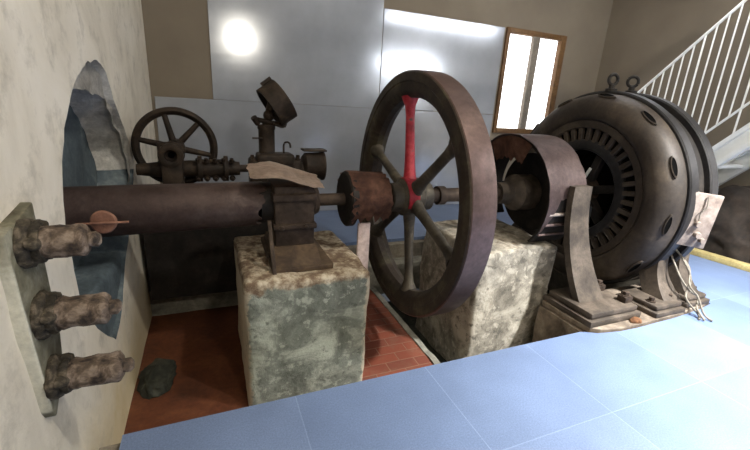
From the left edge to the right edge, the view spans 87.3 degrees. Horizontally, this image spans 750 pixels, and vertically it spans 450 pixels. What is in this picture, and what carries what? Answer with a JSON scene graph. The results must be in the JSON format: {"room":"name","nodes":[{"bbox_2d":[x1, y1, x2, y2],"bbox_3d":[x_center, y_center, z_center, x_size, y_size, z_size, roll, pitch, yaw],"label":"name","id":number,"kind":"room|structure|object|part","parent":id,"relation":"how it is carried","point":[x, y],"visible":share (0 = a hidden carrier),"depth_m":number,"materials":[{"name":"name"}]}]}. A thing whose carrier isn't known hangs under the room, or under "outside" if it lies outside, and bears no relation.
{"room":"power station hall","nodes":[
{"label":"power station hall","id":0,"kind":"room"},
{"bbox_2d":[0,0,159,449],"bbox_3d":[-0.474,-0.832,-0.208,0.012,5.300,8.100,-4,19,-22],"label":"wall","id":1,"kind":"structure","parent":0,"point":[45,45],"depth_m":1.30,"materials":[{"name":"paint"}]},
{"bbox_2d":[0,202,61,417],"bbox_3d":[-0.905,0.246,1.036,0.042,0.586,0.185,-4,19,-22],"label":"wall plate","id":2,"kind":"object","parent":1,"relation":"attached to","point":[20,285],"visible":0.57,"depth_m":0.98,"materials":[{"name":"grey metal"}]},
{"bbox_2d":[12,210,128,268],"bbox_3d":[-0.768,0.035,1.016,0.228,0.130,0.126,-4,19,-22],"label":"pipe stub","id":3,"kind":"object","parent":2,"relation":"attached to","point":[35,242],"visible":1,"depth_m":0.97,"materials":[{"name":"brown metal"}]},
{"bbox_3d":[-0.723,-0.005,1.044,0.120,0.007,0.007,-4,19,-22],"label":"thin rod","id":4,"kind":"part","parent":3,"relation":"part of","materials":[{"name":"brown metal"}]},
{"bbox_2d":[29,289,121,339],"bbox_3d":[-0.799,0.233,1.070,0.187,0.126,0.129,-4,19,-22],"label":"pipe stub","id":5,"kind":"object","parent":2,"relation":"attached to","point":[53,312],"visible":1,"depth_m":1.03,"materials":[{"name":"brown metal"}]},
{"bbox_2d":[43,350,134,400],"bbox_3d":[-0.805,0.414,1.127,0.197,0.126,0.130,-4,19,-22],"label":"pipe stub","id":6,"kind":"object","parent":2,"relation":"attached to","point":[65,373],"visible":1,"depth_m":1.09,"materials":[{"name":"brown metal"}]},
{"bbox_2d":[62,105,96,268],"bbox_3d":[-1.579,0.021,1.913,0.185,2.121,1.969,-4,19,-22],"label":"wall niche","id":7,"kind":"object","parent":1,"relation":"in","point":[78,162],"visible":0.1,"depth_m":2.11,"materials":[{"name":"teal paint"}]},
{"bbox_2d":[74,251,121,336],"bbox_3d":[-1.478,0.397,2.138,0.209,0.478,0.965,-4,19,-22],"label":"niche ledge","id":8,"kind":"object","parent":7,"relation":"attached to","point":[95,273],"visible":0.18,"depth_m":1.94,"materials":[{"name":"teal paint"}]},
{"bbox_2d":[63,181,266,236],"bbox_3d":[-1.040,-0.086,2.020,0.926,0.257,0.253,-4,19,-22],"label":"pipe","id":9,"kind":"object","parent":7,"relation":"attached to","point":[148,208],"visible":0.91,"depth_m":1.92,"materials":[{"name":"brown metal"}]},
{"bbox_2d":[69,60,133,169],"bbox_3d":[-1.442,-0.484,1.927,0.225,0.620,1.162,-4,19,-22],"label":"niche reveal","id":10,"kind":"object","parent":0,"point":[104,141],"visible":0.45,"depth_m":2.30,"materials":[{"name":"white paint"}]},
{"bbox_2d":[73,62,129,181],"bbox_3d":[-1.389,-0.491,2.001,0.039,0.789,1.271,-4,19,-22],"label":"plaster","id":11,"kind":"object","parent":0,"point":[89,79],"visible":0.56,"depth_m":1.92,"materials":[{"name":"grey paint"}]},
{"bbox_2d":[89,169,133,338],"bbox_3d":[-1.421,-0.045,1.942,0.228,1.064,1.409,-4,19,-22],"label":"niche","id":12,"kind":"object","parent":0,"point":[119,244],"visible":0.15,"depth_m":2.22,"materials":[{"name":"teal paint"}]},
{"bbox_2d":[124,305,248,433],"bbox_3d":[-0.795,0.925,2.424,1.320,0.100,1.710,-4,19,-22],"label":"floor","id":13,"kind":"structure","parent":0,"point":[205,347],"depth_m":2.40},
{"bbox_2d":[136,358,176,399],"bbox_3d":[-1.257,0.853,2.267,0.199,0.077,0.346,-4,19,-22],"label":"rubble heap","id":14,"kind":"object","parent":13,"relation":"on","point":[156,379],"visible":1,"depth_m":2.21,"materials":[{"name":"grey stone"}]},
{"bbox_2d":[234,230,369,405],"bbox_3d":[-0.487,0.503,2.444,0.671,0.744,0.754,-4,19,-22],"label":"concrete plinth","id":15,"kind":"object","parent":13,"relation":"on","point":[300,333],"visible":0.91,"depth_m":2.12,"materials":[{"name":"grey concrete"}]},
{"bbox_2d":[258,178,332,274],"bbox_3d":[-0.466,-0.024,2.226,0.345,0.435,0.549,-4,19,-22],"label":"support","id":16,"kind":"object","parent":15,"relation":"on","point":[289,208],"visible":0.9,"depth_m":2.12,"materials":[{"name":"metal"}]},
{"bbox_3d":[-0.534,0.124,2.040,0.020,0.255,0.188,-4,19,-22],"label":"brace plate","id":17,"kind":"part","parent":16,"relation":"part of","materials":[{"name":"metal"}]},
{"bbox_2d":[246,161,323,187],"bbox_3d":[-0.485,-0.268,2.128,0.396,0.108,0.338,-4,19,-22],"label":"metal lid","id":18,"kind":"object","parent":16,"relation":"on","point":[268,169],"visible":1,"depth_m":2.10,"materials":[{"name":"beige metal"}]},
{"bbox_3d":[-0.469,0.126,2.291,0.320,0.103,0.520,-4,19,-22],"label":"plate","id":19,"kind":"part","parent":16,"relation":"part of","materials":[{"name":"brown metal"}]},
{"bbox_2d":[320,186,500,205],"bbox_3d":[0.501,-0.203,2.644,2.420,0.124,0.124,-4,19,-22],"label":"shaft","id":20,"kind":"object","parent":16,"relation":"attached to","point":[443,194],"visible":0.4,"depth_m":2.56,"materials":[{"name":"metal"}]},
{"bbox_2d":[336,170,393,225],"bbox_3d":[-0.061,-0.168,2.412,0.298,0.336,0.334,-4,19,-22],"label":"coupling","id":21,"kind":"object","parent":20,"relation":"attached to","point":[368,195],"visible":1,"depth_m":2.29,"materials":[{"name":"brown metal"}]},
{"bbox_2d":[359,69,497,316],"bbox_3d":[0.215,-0.184,2.527,0.280,1.518,1.518,-4,19,-22],"label":"flywheel","id":22,"kind":"object","parent":20,"relation":"attached to","point":[470,145],"visible":0.89,"depth_m":2.16,"materials":[{"name":"metal"}]},
{"bbox_2d":[491,134,586,241],"bbox_3d":[1.044,-0.300,2.846,0.388,0.698,0.832,-4,19,-22],"label":"drum","id":23,"kind":"object","parent":20,"relation":"attached to","point":[534,189],"visible":0.81,"depth_m":2.73,"materials":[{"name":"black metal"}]},
{"bbox_2d":[99,270,639,449],"bbox_3d":[0.459,0.765,2.865,3.790,0.590,1.950,-4,19,-22],"label":"wall","id":24,"kind":"structure","parent":0,"point":[557,280],"depth_m":3.95,"materials":[{"name":"concrete"}]},
{"bbox_2d":[141,0,612,183],"bbox_3d":[0.564,-2.361,4.432,5.750,5.000,0.160,-4,19,-22],"label":"wall","id":25,"kind":"structure","parent":0,"point":[176,32],"depth_m":4.45,"materials":[{"name":"brown paint"}]},
{"bbox_2d":[207,0,383,107],"bbox_3d":[-0.720,-2.021,3.894,1.728,1.578,0.012,-4,19,-22],"label":"metal sheet","id":26,"kind":"object","parent":25,"relation":"attached to","point":[319,52],"visible":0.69,"depth_m":3.95,"materials":[{"name":"silver metal"}]},
{"bbox_2d":[154,96,492,210],"bbox_3d":[-0.290,-0.743,4.507,3.830,1.168,0.012,-4,19,-22],"label":"glass panel","id":27,"kind":"object","parent":25,"relation":"attached to","point":[339,130],"visible":0.46,"depth_m":4.27,"materials":[{"name":"glass"}]},
{"bbox_2d":[379,8,504,113],"bbox_3d":[0.805,-1.858,4.606,1.595,1.014,0.012,-4,19,-22],"label":"metal sheet","id":28,"kind":"object","parent":25,"relation":"attached to","point":[467,52],"visible":0.76,"depth_m":4.54,"materials":[{"name":"silver metal"}]},
{"bbox_2d":[492,27,566,133],"bbox_3d":[1.996,-1.847,5.170,0.970,1.250,0.130,-4,19,-22],"label":"window","id":29,"kind":"structure","parent":25,"relation":"in","point":[531,65],"depth_m":5.14,"materials":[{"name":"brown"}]},
{"bbox_3d":[1.774,-1.833,5.079,0.390,1.130,0.010,-4,19,-22],"label":"pane","id":30,"kind":"part","parent":29,"relation":"part of","materials":[{"name":"white glass"}]},
{"bbox_3d":[2.204,-1.861,5.255,0.340,1.130,0.010,-4,19,-22],"label":"pane","id":31,"kind":"part","parent":29,"relation":"part of","materials":[{"name":"white glass"}]},
{"bbox_2d":[347,239,423,259],"bbox_3d":[-0.028,0.401,3.746,3.800,0.468,0.120,-4,19,-22],"label":"wall","id":32,"kind":"structure","parent":0,"point":[397,248],"depth_m":3.75,"materials":[{"name":"concrete"}]},
{"bbox_2d":[149,255,421,315],"bbox_3d":[0.017,0.479,3.648,3.808,0.296,0.181,-4,19,-22],"label":"ledge","id":33,"kind":"object","parent":32,"relation":"attached to","point":[222,299],"visible":0.12,"depth_m":3.04,"materials":[{"name":"grey concrete"}]},
{"bbox_2d":[144,221,267,299],"bbox_3d":[-1.059,0.128,2.954,1.134,0.668,0.297,-4,19,-22],"label":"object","id":34,"kind":"object","parent":33,"relation":"on","point":[191,262],"visible":0.35,"depth_m":2.75,"materials":[{"name":"black metal"}]},
{"bbox_2d":[136,142,247,183],"bbox_3d":[-1.159,-0.334,2.595,0.713,0.420,0.202,-8,20,-32],"label":"valve","id":35,"kind":"object","parent":34,"relation":"on","point":[171,167],"visible":0.94,"depth_m":2.46,"materials":[{"name":"metal"}]},
{"bbox_2d":[131,107,217,182],"bbox_3d":[-1.294,-0.503,2.556,0.508,0.508,0.080,-4,19,-22],"label":"wheel","id":36,"kind":"object","parent":35,"relation":"attached to","point":[136,139],"visible":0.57,"depth_m":2.50,"materials":[{"name":"metal"}]},
{"bbox_2d":[248,77,301,181],"bbox_3d":[-0.714,-0.601,2.809,0.371,0.859,0.296,-4,19,-22],"label":"governor","id":37,"kind":"object","parent":34,"relation":"on","point":[278,105],"visible":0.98,"depth_m":2.74,"materials":[{"name":"metal"}]},
{"bbox_3d":[-0.739,-0.781,2.748,0.097,0.184,0.080,-4,19,-22],"label":"stem","id":38,"kind":"part","parent":37,"relation":"part of","materials":[{"name":"metal"}]},
{"bbox_3d":[-0.740,-0.723,2.749,0.245,0.080,0.061,-3,18,-19],"label":"lever","id":39,"kind":"part","parent":37,"relation":"part of","materials":[{"name":"metal"}]},
{"bbox_3d":[-0.739,-0.365,2.910,0.371,0.345,0.225,-4,19,-22],"label":"casing","id":40,"kind":"part","parent":37,"relation":"part of","materials":[{"name":"metal"}]},
{"bbox_2d":[300,148,326,179],"bbox_3d":[-0.489,-0.376,3.014,0.210,0.410,0.224,-4,19,-22],"label":"valve","id":41,"kind":"object","parent":34,"relation":"on","point":[315,162],"visible":0.69,"depth_m":2.92,"materials":[{"name":"metal"}]},
{"bbox_3d":[-0.462,-0.566,2.962,0.175,0.015,0.120,-4,19,-22],"label":"plate","id":42,"kind":"part","parent":41,"relation":"part of","materials":[{"name":"metal"}]},
{"bbox_2d":[362,288,432,380],"bbox_3d":[0.034,0.870,2.763,0.515,0.101,1.710,-4,19,-22],"label":"floor","id":43,"kind":"structure","parent":0,"point":[389,349],"depth_m":2.70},
{"bbox_2d":[356,222,369,269],"bbox_3d":[-0.092,0.416,2.511,0.077,0.900,0.020,-4,19,-22],"label":"board","id":44,"kind":"object","parent":43,"relation":"on","point":[363,229],"visible":0.44,"depth_m":2.40,"materials":[{"name":"grey wood"}]},
{"bbox_2d":[119,204,749,449],"bbox_3d":[1.971,0.968,1.448,5.610,0.030,8.100,-4,19,-22],"label":"floor","id":45,"kind":"structure","parent":0,"point":[682,382],"depth_m":1.75,"materials":[{"name":"blue tile"}]},
{"bbox_2d":[502,181,640,327],"bbox_3d":[1.192,-0.003,3.066,0.450,0.820,1.700,-4,19,-22],"label":"pedestal","id":46,"kind":"object","parent":45,"relation":"on","point":[586,300],"visible":0.49,"depth_m":2.51,"materials":[{"name":"metal"}]},
{"bbox_3d":[1.361,0.121,2.518,0.245,0.715,0.237,-4,19,-22],"label":"leg","id":47,"kind":"part","parent":46,"relation":"part of","materials":[{"name":"grey metal"}]},
{"bbox_2d":[511,73,723,317],"bbox_3d":[1.821,-0.349,3.164,0.670,1.621,1.690,-4,19,-22],"label":"generator","id":48,"kind":"object","parent":45,"relation":"on","point":[651,168],"visible":0.64,"depth_m":2.66,"materials":[{"name":"black metal"}]},
{"bbox_2d":[557,99,572,107],"bbox_3d":[1.530,-0.969,3.154,0.050,0.085,0.144,-4,19,-22],"label":"vent","id":49,"kind":"object","parent":48,"relation":"attached to","point":[567,103],"depth_m":3.12,"materials":[{"name":"black metal"}]},
{"bbox_3d":[1.695,-0.424,3.026,0.060,0.253,0.128,-4,19,-22],"label":"rotor arm","id":50,"kind":"part","parent":48,"relation":"part of","materials":[{"name":"black metal"}]},
{"bbox_3d":[1.703,-0.122,3.054,0.072,0.233,0.223,-4,19,-22],"label":"rotor arm","id":51,"kind":"part","parent":48,"relation":"part of","materials":[{"name":"black metal"}]},
{"bbox_3d":[1.732,-0.267,2.959,0.060,0.111,0.254,-4,19,-22],"label":"rotor arm","id":52,"kind":"part","parent":48,"relation":"part of","materials":[{"name":"black metal"}]},
{"bbox_2d":[598,93,615,98],"bbox_3d":[1.668,-0.918,2.825,0.050,0.052,0.149,-4,19,-22],"label":"vent","id":53,"kind":"object","parent":48,"relation":"attached to","point":[600,96],"depth_m":2.81,"materials":[{"name":"black metal"}]},
{"bbox_2d":[626,261,642,272],"bbox_3d":[1.792,0.282,2.718,0.050,0.133,0.107,-4,19,-22],"label":"vent","id":54,"kind":"object","parent":48,"relation":"attached to","point":[631,266],"depth_m":2.71,"materials":[{"name":"black metal"}]},
{"bbox_2d":[642,110,656,125],"bbox_3d":[1.789,-0.694,2.567,0.050,0.107,0.133,-4,19,-22],"label":"vent","id":55,"kind":"object","parent":48,"relation":"attached to","point":[649,118],"depth_m":2.56,"materials":[{"name":"black metal"}]},
{"bbox_3d":[1.956,0.349,2.695,0.180,0.265,0.256,-4,19,-22],"label":"leg","id":56,"kind":"part","parent":48,"relation":"part of","materials":[{"name":"grey metal"}]},
{"bbox_2d":[662,214,672,235],"bbox_3d":[1.859,-0.002,2.503,0.043,0.149,0.044,8,18,16],"label":"vent","id":57,"kind":"object","parent":48,"relation":"attached to","point":[667,219],"depth_m":2.49,"materials":[{"name":"black metal"}]},
{"bbox_2d":[670,156,678,178],"bbox_3d":[1.859,-0.358,2.449,0.050,0.144,0.085,-4,19,-22],"label":"vent","id":58,"kind":"object","parent":48,"relation":"attached to","point":[674,160],"depth_m":2.44,"materials":[{"name":"black metal"}]},
{"bbox_3d":[2.169,0.335,2.782,0.150,0.265,0.256,-4,19,-22],"label":"leg","id":59,"kind":"part","parent":48,"relation":"part of","materials":[{"name":"grey metal"}]},
{"bbox_3d":[2.053,0.068,2.499,0.044,0.044,0.035,8,18,14],"label":"knob","id":60,"kind":"part","parent":48,"relation":"part of","materials":[{"name":"grey metal"}]},
{"bbox_3d":[2.043,-0.003,2.484,0.040,0.040,0.030,8,18,14],"label":"knob","id":61,"kind":"part","parent":48,"relation":"part of","materials":[{"name":"grey metal"}]},
{"bbox_3d":[2.083,0.102,2.503,0.036,0.036,0.030,8,18,14],"label":"knob","id":62,"kind":"part","parent":48,"relation":"part of","materials":[{"name":"grey metal"}]},
{"bbox_2d":[670,249,712,320],"bbox_3d":[2.098,0.380,2.603,0.127,0.424,0.330,-9,21,-36],"label":"cable bundle","id":63,"kind":"object","parent":45,"relation":"on","point":[690,290],"visible":0.96,"depth_m":2.60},
{"bbox_2d":[637,0,749,185],"bbox_3d":[3.777,-1.708,3.152,0.640,4.254,2.818,-4,19,-22],"label":"staircase","id":64,"kind":"structure","parent":45,"relation":"on","point":[732,154],"depth_m":3.74,"materials":[{"name":"white metal"}]},
{"bbox_2d":[689,248,749,271],"bbox_3d":[3.189,0.304,3.699,0.100,0.050,0.720,-6,19,-28],"label":"wooden plank","id":65,"kind":"object","parent":45,"relation":"on","point":[714,257],"visible":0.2,"depth_m":3.62,"materials":[{"name":"yellow wood"}]},
{"bbox_2d":[697,185,749,263],"bbox_3d":[3.552,-0.050,3.835,0.661,0.682,1.088,-4,19,-22],"label":"heap","id":66,"kind":"object","parent":45,"relation":"on","point":[729,236],"visible":0.44,"depth_m":3.67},
{"bbox_2d":[388,290,548,362],"bbox_3d":[1.159,0.957,3.276,2.030,0.060,1.710,-4,19,-22],"label":"floor","id":67,"kind":"structure","parent":0,"point":[410,321],"depth_m":3.30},
{"bbox_2d":[370,287,439,364],"bbox_3d":[0.273,0.900,2.864,0.058,0.223,1.690,-4,19,-22],"label":"kerb","id":68,"kind":"object","parent":67,"relation":"on","point":[433,359],"visible":0.2,"depth_m":2.92,"materials":[{"name":"grey concrete"}]},
{"bbox_2d":[415,219,556,361],"bbox_3d":[0.791,0.497,3.004,0.666,0.953,0.751,-4,19,-22],"label":"concrete plinth","id":69,"kind":"object","parent":67,"relation":"on","point":[501,312],"visible":0.62,"depth_m":2.69,"materials":[{"name":"grey concrete"}]},
{"bbox_2d":[532,305,586,342],"bbox_3d":[1.758,0.836,2.771,1.236,0.548,0.510,-4,19,-22],"label":"ledge","id":70,"kind":"object","parent":67,"relation":"on","point":[548,324],"visible":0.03,"depth_m":2.60,"materials":[{"name":"concrete"}]},
{"bbox_2d":[542,284,708,332],"bbox_3d":[1.764,0.554,2.709,1.190,0.034,0.427,-4,19,-22],"label":"plate","id":71,"kind":"object","parent":70,"relation":"on","point":[646,319],"visible":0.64,"depth_m":2.49,"materials":[{"name":"stone"}]},
{"bbox_2d":[629,316,641,323],"bbox_3d":[1.630,0.601,2.459,0.073,0.044,0.065,8,18,16],"label":"lump","id":72,"kind":"object","parent":71,"relation":"on","point":[634,319],"visible":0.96,"depth_m":2.44,"materials":[{"name":"orange stone"}]},
{"bbox_2d":[594,0,749,187],"bbox_3d":[4.765,-1.416,1.853,0.150,4.800,8.100,-4,19,-22],"label":"wall","id":73,"kind":"structure","parent":0,"point":[643,37],"depth_m":4.52,"materials":[{"name":"brown paint"}]}
]}

